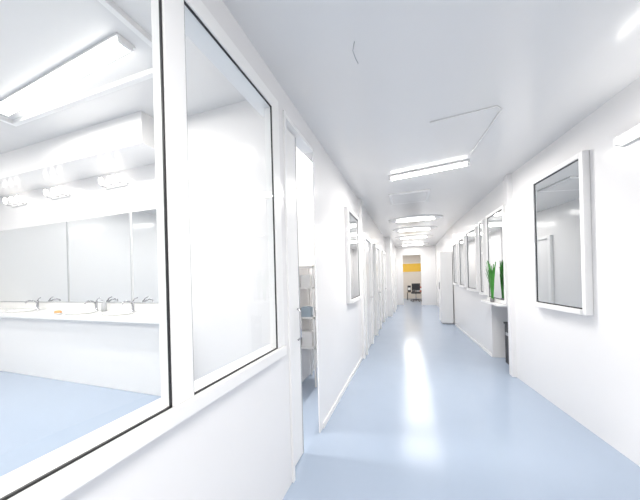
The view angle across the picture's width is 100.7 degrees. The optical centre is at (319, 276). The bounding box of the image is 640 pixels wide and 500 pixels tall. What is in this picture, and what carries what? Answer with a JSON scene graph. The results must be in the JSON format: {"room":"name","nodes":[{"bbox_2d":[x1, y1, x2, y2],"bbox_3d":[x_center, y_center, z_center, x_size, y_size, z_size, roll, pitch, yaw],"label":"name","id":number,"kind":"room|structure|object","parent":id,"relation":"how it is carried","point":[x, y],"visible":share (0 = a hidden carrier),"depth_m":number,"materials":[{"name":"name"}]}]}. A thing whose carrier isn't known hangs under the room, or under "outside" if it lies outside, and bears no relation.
{"room":"hospital corridor","nodes":[
{"label":"hospital corridor","id":0,"kind":"room"},
{"bbox_2d":[0,163,155,311],"bbox_3d":[-4.061,-0.244,4.545,5.000,3.600,0.100,-2,0,19],"label":"wall","id":1,"kind":"structure","parent":0,"point":[88,198],"depth_m":4.44,"materials":[{"name":"paint"}]},
{"bbox_2d":[3,195,26,206],"bbox_3d":[-5.741,-1.423,4.978,0.500,0.145,0.138,-2,0,19],"label":"vanity light","id":2,"kind":"object","parent":1,"relation":"attached to","point":[17,197],"visible":1,"depth_m":4.96,"materials":[{"name":"silver metal"}]},
{"bbox_2d":[0,221,69,301],"bbox_3d":[-5.370,-0.232,4.920,2.180,1.395,0.029,-2,0,19],"label":"vanity mirror","id":3,"kind":"object","parent":1,"relation":"attached to","point":[34,260],"visible":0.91,"depth_m":4.86,"materials":[{"name":"clear glass"}]},
{"bbox_2d":[43,186,69,199],"bbox_3d":[-4.558,-1.454,4.576,0.500,0.145,0.138,-2,0,19],"label":"vanity light","id":4,"kind":"object","parent":1,"relation":"attached to","point":[60,189],"visible":1,"depth_m":4.57,"materials":[{"name":"silver metal"}]},
{"bbox_2d":[0,302,158,311],"bbox_3d":[-4.066,0.496,4.489,4.970,0.119,0.019,-2,0,19],"label":"trim","id":5,"kind":"structure","parent":1,"relation":"attached to","point":[152,307],"depth_m":4.47,"materials":[{"name":"ceramic"}]},
{"bbox_2d":[68,212,133,302],"bbox_3d":[-3.600,-0.278,4.319,1.480,1.395,0.029,-2,0,19],"label":"vanity mirror","id":6,"kind":"object","parent":1,"relation":"attached to","point":[100,248],"visible":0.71,"depth_m":4.29,"materials":[{"name":"clear glass"}]},
{"bbox_2d":[98,174,127,188],"bbox_3d":[-3.233,-1.488,4.126,0.500,0.145,0.138,-2,0,19],"label":"vanity light","id":7,"kind":"object","parent":1,"relation":"attached to","point":[118,176],"visible":1,"depth_m":4.12,"materials":[{"name":"silver metal"}]},
{"bbox_2d":[132,209,158,302],"bbox_3d":[-2.526,-0.306,3.954,0.710,1.395,0.029,-2,0,19],"label":"vanity mirror","id":8,"kind":"object","parent":1,"relation":"attached to","point":[144,223],"visible":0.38,"depth_m":3.98,"materials":[{"name":"clear glass"}]},
{"bbox_2d":[0,0,245,153],"bbox_3d":[-3.651,-2.105,2.858,6.954,0.100,9.300,-2,0,19],"label":"ceiling","id":9,"kind":"structure","parent":0,"point":[37,37],"depth_m":2.63,"materials":[{"name":"white paint"}]},
{"bbox_2d":[0,32,134,116],"bbox_3d":[-2.803,-2.045,2.792,2.350,0.062,0.160,-1,0,22],"label":"tube light","id":10,"kind":"object","parent":9,"relation":"attached to","point":[114,46],"depth_m":2.65,"materials":[{"name":"white plastic"}]},
{"bbox_2d":[0,0,152,125],"bbox_3d":[-2.886,-2.050,2.546,2.800,0.050,1.100,-2,0,19],"label":"trim","id":11,"kind":"structure","parent":9,"relation":"attached to","point":[110,5],"depth_m":2.86,"materials":[{"name":"white plastic"}]},
{"bbox_2d":[0,111,154,196],"bbox_3d":[-4.365,-1.836,4.317,4.650,0.400,0.500,-2,0,19],"label":"bulkhead","id":12,"kind":"object","parent":9,"relation":"attached to","point":[126,142],"visible":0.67,"depth_m":3.86,"materials":[{"name":"paint"}]},
{"bbox_2d":[62,0,384,499],"bbox_3d":[0.223,-0.356,3.406,0.100,3.600,12.600,-2,0,19],"label":"wall","id":13,"kind":"structure","parent":0,"point":[237,446],"depth_m":1.59,"materials":[{"name":"paint"}]},
{"bbox_2d":[0,0,286,499],"bbox_3d":[-0.885,-0.312,0.086,0.137,1.690,3.600,-2,0,19],"label":"window","id":14,"kind":"structure","parent":13,"relation":"in","point":[91,450],"depth_m":0.96,"materials":[{"name":"white plastic"}]},
{"bbox_2d":[184,1,277,394],"bbox_3d":[-0.406,-0.315,1.365,0.007,1.550,0.700,-2,0,19],"label":"window","id":15,"kind":"structure","parent":14,"relation":"attached to","point":[185,3],"depth_m":1.45,"materials":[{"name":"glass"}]},
{"bbox_2d":[286,127,303,465],"bbox_3d":[-0.214,0.151,2.053,0.076,2.590,0.277,-2,0,19],"label":"sliding door","id":16,"kind":"structure","parent":13,"relation":"in","point":[296,321],"depth_m":2.10,"materials":[{"name":"silver metal"}]},
{"bbox_2d":[282,110,312,482],"bbox_3d":[-0.172,0.135,2.183,0.115,2.640,0.620,-2,0,19],"label":"trim","id":17,"kind":"structure","parent":13,"relation":"attached to","point":[302,144],"depth_m":1.88,"materials":[{"name":"white metal"}]},
{"bbox_2d":[323,356,362,427],"bbox_3d":[0.386,1.415,3.578,0.012,0.050,2.200,-2,0,19],"label":"baseboard","id":18,"kind":"structure","parent":13,"relation":"attached to","point":[327,418],"depth_m":3.13,"materials":[{"name":"white plastic"}]},
{"bbox_2d":[344,206,361,303],"bbox_3d":[0.510,-0.303,3.974,0.075,1.320,0.800,-2,0,19],"label":"wall mirror","id":19,"kind":"object","parent":13,"relation":"attached to","point":[352,244],"visible":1,"depth_m":3.85,"materials":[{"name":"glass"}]},
{"bbox_2d":[358,199,365,358],"bbox_3d":[0.748,0.030,4.689,0.050,2.800,0.120,-2,0,19],"label":"trim","id":20,"kind":"structure","parent":13,"relation":"attached to","point":[359,200],"depth_m":4.63,"materials":[{"name":"paint"}]},
{"bbox_2d":[363,234,373,354],"bbox_3d":[0.969,0.315,5.271,0.079,2.220,0.900,-2,0,19],"label":"door","id":21,"kind":"structure","parent":13,"relation":"in","point":[367,248],"depth_m":5.33,"materials":[{"name":"paint"}]},
{"bbox_2d":[373,244,381,334],"bbox_3d":[1.500,0.301,6.833,0.079,2.220,0.900,-2,0,19],"label":"door","id":22,"kind":"structure","parent":13,"relation":"in","point":[376,249],"depth_m":6.81,"materials":[{"name":"paint"}]},
{"bbox_2d":[381,251,386,321],"bbox_3d":[2.110,0.285,8.633,0.079,2.220,0.900,-2,0,19],"label":"door","id":23,"kind":"structure","parent":13,"relation":"in","point":[383,254],"depth_m":8.25,"materials":[{"name":"paint"}]},
{"bbox_2d":[187,100,268,380],"bbox_3d":[-1.088,-0.322,3.429,1.350,3.600,0.300,-2,0,19],"label":"wall partition","id":24,"kind":"structure","parent":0,"point":[226,144],"depth_m":3.29,"materials":[{"name":"paint"}]},
{"bbox_2d":[296,147,316,381],"bbox_3d":[0.042,-0.351,4.814,0.100,3.600,3.050,-2,0,19],"label":"wall","id":25,"kind":"structure","parent":0,"point":[303,165],"depth_m":3.91,"materials":[{"name":"paint"}]},
{"bbox_2d":[0,298,639,499],"bbox_3d":[-0.266,1.508,7.496,10.600,0.100,20.400,-2,0,19],"label":"floor","id":26,"kind":"structure","parent":0,"point":[428,413],"depth_m":2.50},
{"bbox_2d":[0,308,160,395],"bbox_3d":[-4.138,1.059,4.234,4.970,1.000,0.540,-2,0,19],"label":"countertop","id":27,"kind":"structure","parent":26,"relation":"on","point":[120,352],"depth_m":3.79,"materials":[{"name":"ceramic"}]},
{"bbox_2d":[5,309,34,312],"bbox_3d":[-5.091,0.572,4.500,0.430,0.022,0.322,-2,0,19],"label":"washbasin","id":28,"kind":"object","parent":27,"relation":"in","point":[17,310],"visible":1,"depth_m":4.50,"materials":[{"name":"ceramic"}]},
{"bbox_2d":[24,297,40,309],"bbox_3d":[-5.009,0.469,4.631,0.131,0.222,0.194,-2,0,19],"label":"faucet","id":29,"kind":"object","parent":27,"relation":"on","point":[37,301],"visible":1,"depth_m":4.69,"materials":[{"name":"silver metal"}]},
{"bbox_2d":[53,310,63,313],"bbox_3d":[-3.906,0.524,3.950,0.182,0.054,0.112,-2,0,19],"label":"soap dish","id":30,"kind":"object","parent":27,"relation":"on","point":[56,311],"visible":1,"depth_m":3.92,"materials":[{"name":"ceramic"}]},
{"bbox_2d":[64,310,94,313],"bbox_3d":[-3.623,0.533,4.002,0.430,0.022,0.322,-2,0,19],"label":"washbasin","id":31,"kind":"object","parent":27,"relation":"in","point":[82,311],"visible":0.98,"depth_m":4.00,"materials":[{"name":"ceramic"}]},
{"bbox_2d":[84,297,100,310],"bbox_3d":[-3.542,0.431,4.133,0.131,0.222,0.194,-2,0,19],"label":"faucet","id":32,"kind":"object","parent":27,"relation":"on","point":[96,301],"visible":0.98,"depth_m":4.19,"materials":[{"name":"silver metal"}]},
{"bbox_2d":[101,300,106,311],"bbox_3d":[-3.385,0.448,4.152,0.069,0.180,0.070,-2,0,-31],"label":"soap dispenser","id":33,"kind":"object","parent":27,"relation":"on","point":[103,305],"visible":0.96,"depth_m":4.13,"materials":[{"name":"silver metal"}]},
{"bbox_2d":[102,311,132,315],"bbox_3d":[-2.857,0.513,3.741,0.430,0.022,0.322,-2,0,19],"label":"washbasin","id":34,"kind":"object","parent":27,"relation":"in","point":[116,312],"visible":1,"depth_m":3.74,"materials":[{"name":"ceramic"}]},
{"bbox_2d":[121,297,137,311],"bbox_3d":[-2.776,0.411,3.872,0.131,0.222,0.194,-2,0,19],"label":"faucet","id":35,"kind":"object","parent":27,"relation":"on","point":[132,302],"visible":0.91,"depth_m":3.93,"materials":[{"name":"silver metal"}]},
{"bbox_2d":[299,266,316,386],"bbox_3d":[-0.109,0.653,3.718,0.230,1.600,0.420,-2,0,19],"label":"storage shelf","id":36,"kind":"object","parent":26,"relation":"on","point":[309,340],"visible":0.73,"depth_m":3.54,"materials":[{"name":"metal"}]},
{"bbox_2d":[411,283,421,301],"bbox_3d":[5.176,0.825,14.298,0.574,0.980,0.605,-2,0,19],"label":"office chair","id":37,"kind":"object","parent":26,"relation":"on","point":[415,286],"visible":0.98,"depth_m":14.05,"materials":[{"name":"plastic"}]},
{"bbox_2d":[438,251,453,323],"bbox_3d":[3.703,0.313,7.828,0.330,2.080,0.500,-2,0,19],"label":"tall cabinet","id":38,"kind":"object","parent":26,"relation":"on","point":[444,258],"visible":1,"depth_m":7.59,"materials":[{"name":"silver metal"}]},
{"bbox_2d":[503,322,508,363],"bbox_3d":[3.054,1.045,4.099,0.260,0.650,0.310,-2,0,16],"label":"waste bin","id":39,"kind":"object","parent":26,"relation":"on","point":[505,323],"visible":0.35,"depth_m":4.19,"materials":[{"name":"plastic"}]},
{"bbox_3d":[5.460,1.077,15.212,0.900,0.460,0.500,-1,0,19],"label":"table","id":40,"kind":"object","parent":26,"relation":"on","visible":0},
{"bbox_2d":[408,285,421,291],"bbox_3d":[5.453,0.637,15.178,0.830,0.419,0.260,-2,0,19],"label":"boxes","id":41,"kind":"object","parent":40,"relation":"on","point":[409,287],"visible":0.52,"depth_m":15.13,"materials":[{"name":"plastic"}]},
{"bbox_2d":[384,237,396,315],"bbox_3d":[2.966,-0.028,11.138,0.306,2.800,3.800,-2,0,19],"label":"wall","id":42,"kind":"structure","parent":0,"point":[390,249],"depth_m":9.33,"materials":[{"name":"paint"}]},
{"bbox_2d":[393,255,396,311],"bbox_3d":[3.045,0.260,10.744,0.079,2.220,0.900,-2,0,19],"label":"door","id":43,"kind":"structure","parent":42,"relation":"in","point":[394,259],"depth_m":10.33,"materials":[{"name":"paint"}]},
{"bbox_2d":[403,255,421,298],"bbox_3d":[5.624,-0.097,16.096,3.500,2.800,0.100,-1,0,19],"label":"wall","id":44,"kind":"structure","parent":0,"point":[409,278],"depth_m":16.08,"materials":[{"name":"white paint"}]},
{"bbox_2d":[396,245,436,304],"bbox_3d":[4.595,-0.070,12.644,2.430,2.800,0.100,-2,0,19],"label":"wall","id":45,"kind":"structure","parent":0,"point":[428,252],"depth_m":12.47,"materials":[{"name":"paint"}]},
{"bbox_2d":[401,254,422,304],"bbox_3d":[4.394,0.120,12.645,0.920,2.430,0.030,-2,0,19],"label":"trim","id":46,"kind":"structure","parent":45,"relation":"attached to","point":[402,254],"depth_m":12.65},
{"bbox_2d":[222,0,639,246],"bbox_3d":[2.997,-1.479,6.362,3.346,0.100,20.200,-2,0,19],"label":"ceiling","id":47,"kind":"structure","parent":0,"point":[548,65],"depth_m":1.83,"materials":[{"name":"paint"}]},
{"bbox_2d":[389,189,429,204],"bbox_3d":[1.551,-1.378,4.610,0.640,0.025,0.650,-1,0,19],"label":"ceiling access panel","id":48,"kind":"object","parent":47,"relation":"in","point":[420,195],"depth_m":4.53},
{"bbox_2d":[399,243,427,245],"bbox_3d":[4.094,-1.426,11.693,1.237,0.062,0.619,-1,0,19],"label":"tube light","id":49,"kind":"object","parent":47,"relation":"attached to","point":[409,244],"depth_m":11.62,"materials":[{"name":"white plastic"}]},
{"bbox_2d":[396,235,431,238],"bbox_3d":[3.322,-1.405,9.421,1.237,0.062,0.619,-1,0,19],"label":"tube light","id":50,"kind":"object","parent":47,"relation":"attached to","point":[413,236],"depth_m":9.34,"materials":[{"name":"white plastic"}]},
{"bbox_2d":[392,226,436,231],"bbox_3d":[2.776,-1.391,7.811,1.237,0.062,0.619,-1,0,19],"label":"tube light","id":51,"kind":"object","parent":47,"relation":"attached to","point":[422,227],"depth_m":7.73,"materials":[{"name":"white plastic"}]},
{"bbox_2d":[389,215,442,222],"bbox_3d":[2.293,-1.379,6.391,1.237,0.062,0.619,-1,0,19],"label":"tube light","id":52,"kind":"object","parent":47,"relation":"attached to","point":[422,217],"depth_m":6.32,"materials":[{"name":"white plastic"}]},
{"bbox_2d":[389,159,469,181],"bbox_3d":[1.372,-1.354,3.398,0.960,0.062,0.080,-1,0,28],"label":"tube light","id":53,"kind":"object","parent":47,"relation":"attached to","point":[463,163],"depth_m":3.36,"materials":[{"name":"white plastic"}]},
{"bbox_2d":[430,106,501,154],"bbox_3d":[1.364,-1.380,2.638,0.556,0.010,0.905,-2,0,19],"label":"cable conduit","id":54,"kind":"object","parent":47,"relation":"attached to","point":[492,106],"visible":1,"depth_m":2.27,"materials":[{"name":"plastic"}]},
{"bbox_2d":[435,227,454,323],"bbox_3d":[4.740,-0.074,9.838,0.350,2.800,5.120,-2,0,19],"label":"wall","id":55,"kind":"structure","parent":0,"point":[445,243],"depth_m":9.19,"materials":[{"name":"paint"}]},
{"bbox_2d":[452,181,507,357],"bbox_3d":[3.439,-0.040,5.518,0.450,2.800,3.924,-2,0,16],"label":"wall","id":56,"kind":"structure","parent":0,"point":[483,321],"depth_m":5.07,"materials":[{"name":"paint"}]},
{"bbox_2d":[452,242,458,284],"bbox_3d":[3.590,-0.344,7.020,0.075,1.100,0.500,-1,0,16],"label":"wall mirror","id":57,"kind":"object","parent":56,"relation":"attached to","point":[455,249],"visible":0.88,"depth_m":6.96,"materials":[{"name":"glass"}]},
{"bbox_2d":[458,236,466,287],"bbox_3d":[3.381,-0.349,6.295,0.075,1.180,0.550,-2,0,16],"label":"wall mirror","id":58,"kind":"object","parent":56,"relation":"attached to","point":[461,241],"visible":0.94,"depth_m":6.24,"materials":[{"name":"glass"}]},
{"bbox_2d":[466,226,479,291],"bbox_3d":[3.152,-0.353,5.502,0.075,1.280,0.740,-2,0,16],"label":"wall mirror","id":59,"kind":"object","parent":56,"relation":"attached to","point":[472,253],"visible":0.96,"depth_m":5.42,"materials":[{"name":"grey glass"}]},
{"bbox_2d":[455,324,491,356],"bbox_3d":[3.364,1.337,5.966,0.012,0.050,2.924,-2,0,16],"label":"baseboard","id":60,"kind":"structure","parent":56,"relation":"attached to","point":[456,325],"depth_m":5.49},
{"bbox_2d":[478,219,487,294],"bbox_3d":[2.964,-0.353,4.848,0.075,1.350,0.280,-2,0,16],"label":"wall mirror","id":61,"kind":"object","parent":56,"relation":"attached to","point":[481,224],"visible":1,"depth_m":4.76,"materials":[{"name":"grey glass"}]},
{"bbox_2d":[481,300,507,306],"bbox_3d":[2.750,0.408,4.187,0.159,0.030,0.780,-1,0,16],"label":"wall shelf","id":62,"kind":"object","parent":56,"relation":"attached to","point":[497,304],"depth_m":3.96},
{"bbox_2d":[486,261,495,301],"bbox_3d":[2.686,0.064,4.152,0.091,0.659,0.389,-2,0,7],"label":"snake plant","id":63,"kind":"object","parent":62,"relation":"on","point":[491,276],"visible":0.99,"depth_m":4.13,"materials":[{"name":"green plant"}]},
{"bbox_2d":[504,174,516,376],"bbox_3d":[2.690,-0.020,3.691,0.120,2.800,0.120,-2,0,19],"label":"trim","id":64,"kind":"structure","parent":56,"relation":"attached to","point":[508,178],"depth_m":3.65,"materials":[{"name":"paint"}]},
{"bbox_2d":[485,205,506,303],"bbox_3d":[2.771,-0.328,4.176,0.075,1.430,0.780,-2,0,16],"label":"wall mirror","id":65,"kind":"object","parent":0,"point":[495,221],"depth_m":4.09,"materials":[{"name":"white mirror"}]},
{"bbox_2d":[512,77,639,465],"bbox_3d":[1.976,-0.002,0.047,0.149,2.800,7.428,-2,0,12],"label":"wall","id":66,"kind":"structure","parent":0,"point":[588,367],"depth_m":2.24,"materials":[{"name":"paint"}]},
{"bbox_2d":[530,150,593,315],"bbox_3d":[2.421,-0.389,2.716,0.075,1.450,0.800,-2,0,12],"label":"wall mirror","id":67,"kind":"object","parent":66,"relation":"attached to","point":[560,197],"visible":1,"depth_m":2.60,"materials":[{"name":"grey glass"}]},
{"bbox_2d":[613,124,639,147],"bbox_3d":[2.164,-1.022,1.565,0.064,0.090,0.910,-2,0,12],"label":"tube light","id":68,"kind":"object","parent":66,"relation":"attached to","point":[633,134],"visible":1,"depth_m":1.92,"materials":[{"name":"white plastic"}]},
{"bbox_3d":[3.358,-0.038,15.018,0.100,2.800,3.600,-1,0,19],"label":"wall","id":69,"kind":"structure","parent":0,"visible":0},
{"bbox_2d":[403,263,420,272],"bbox_3d":[5.589,-0.567,16.029,1.260,0.560,0.039,-2,0,19],"label":"poster","id":70,"kind":"object","parent":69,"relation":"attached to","point":[407,267],"visible":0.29,"depth_m":16.02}
]}

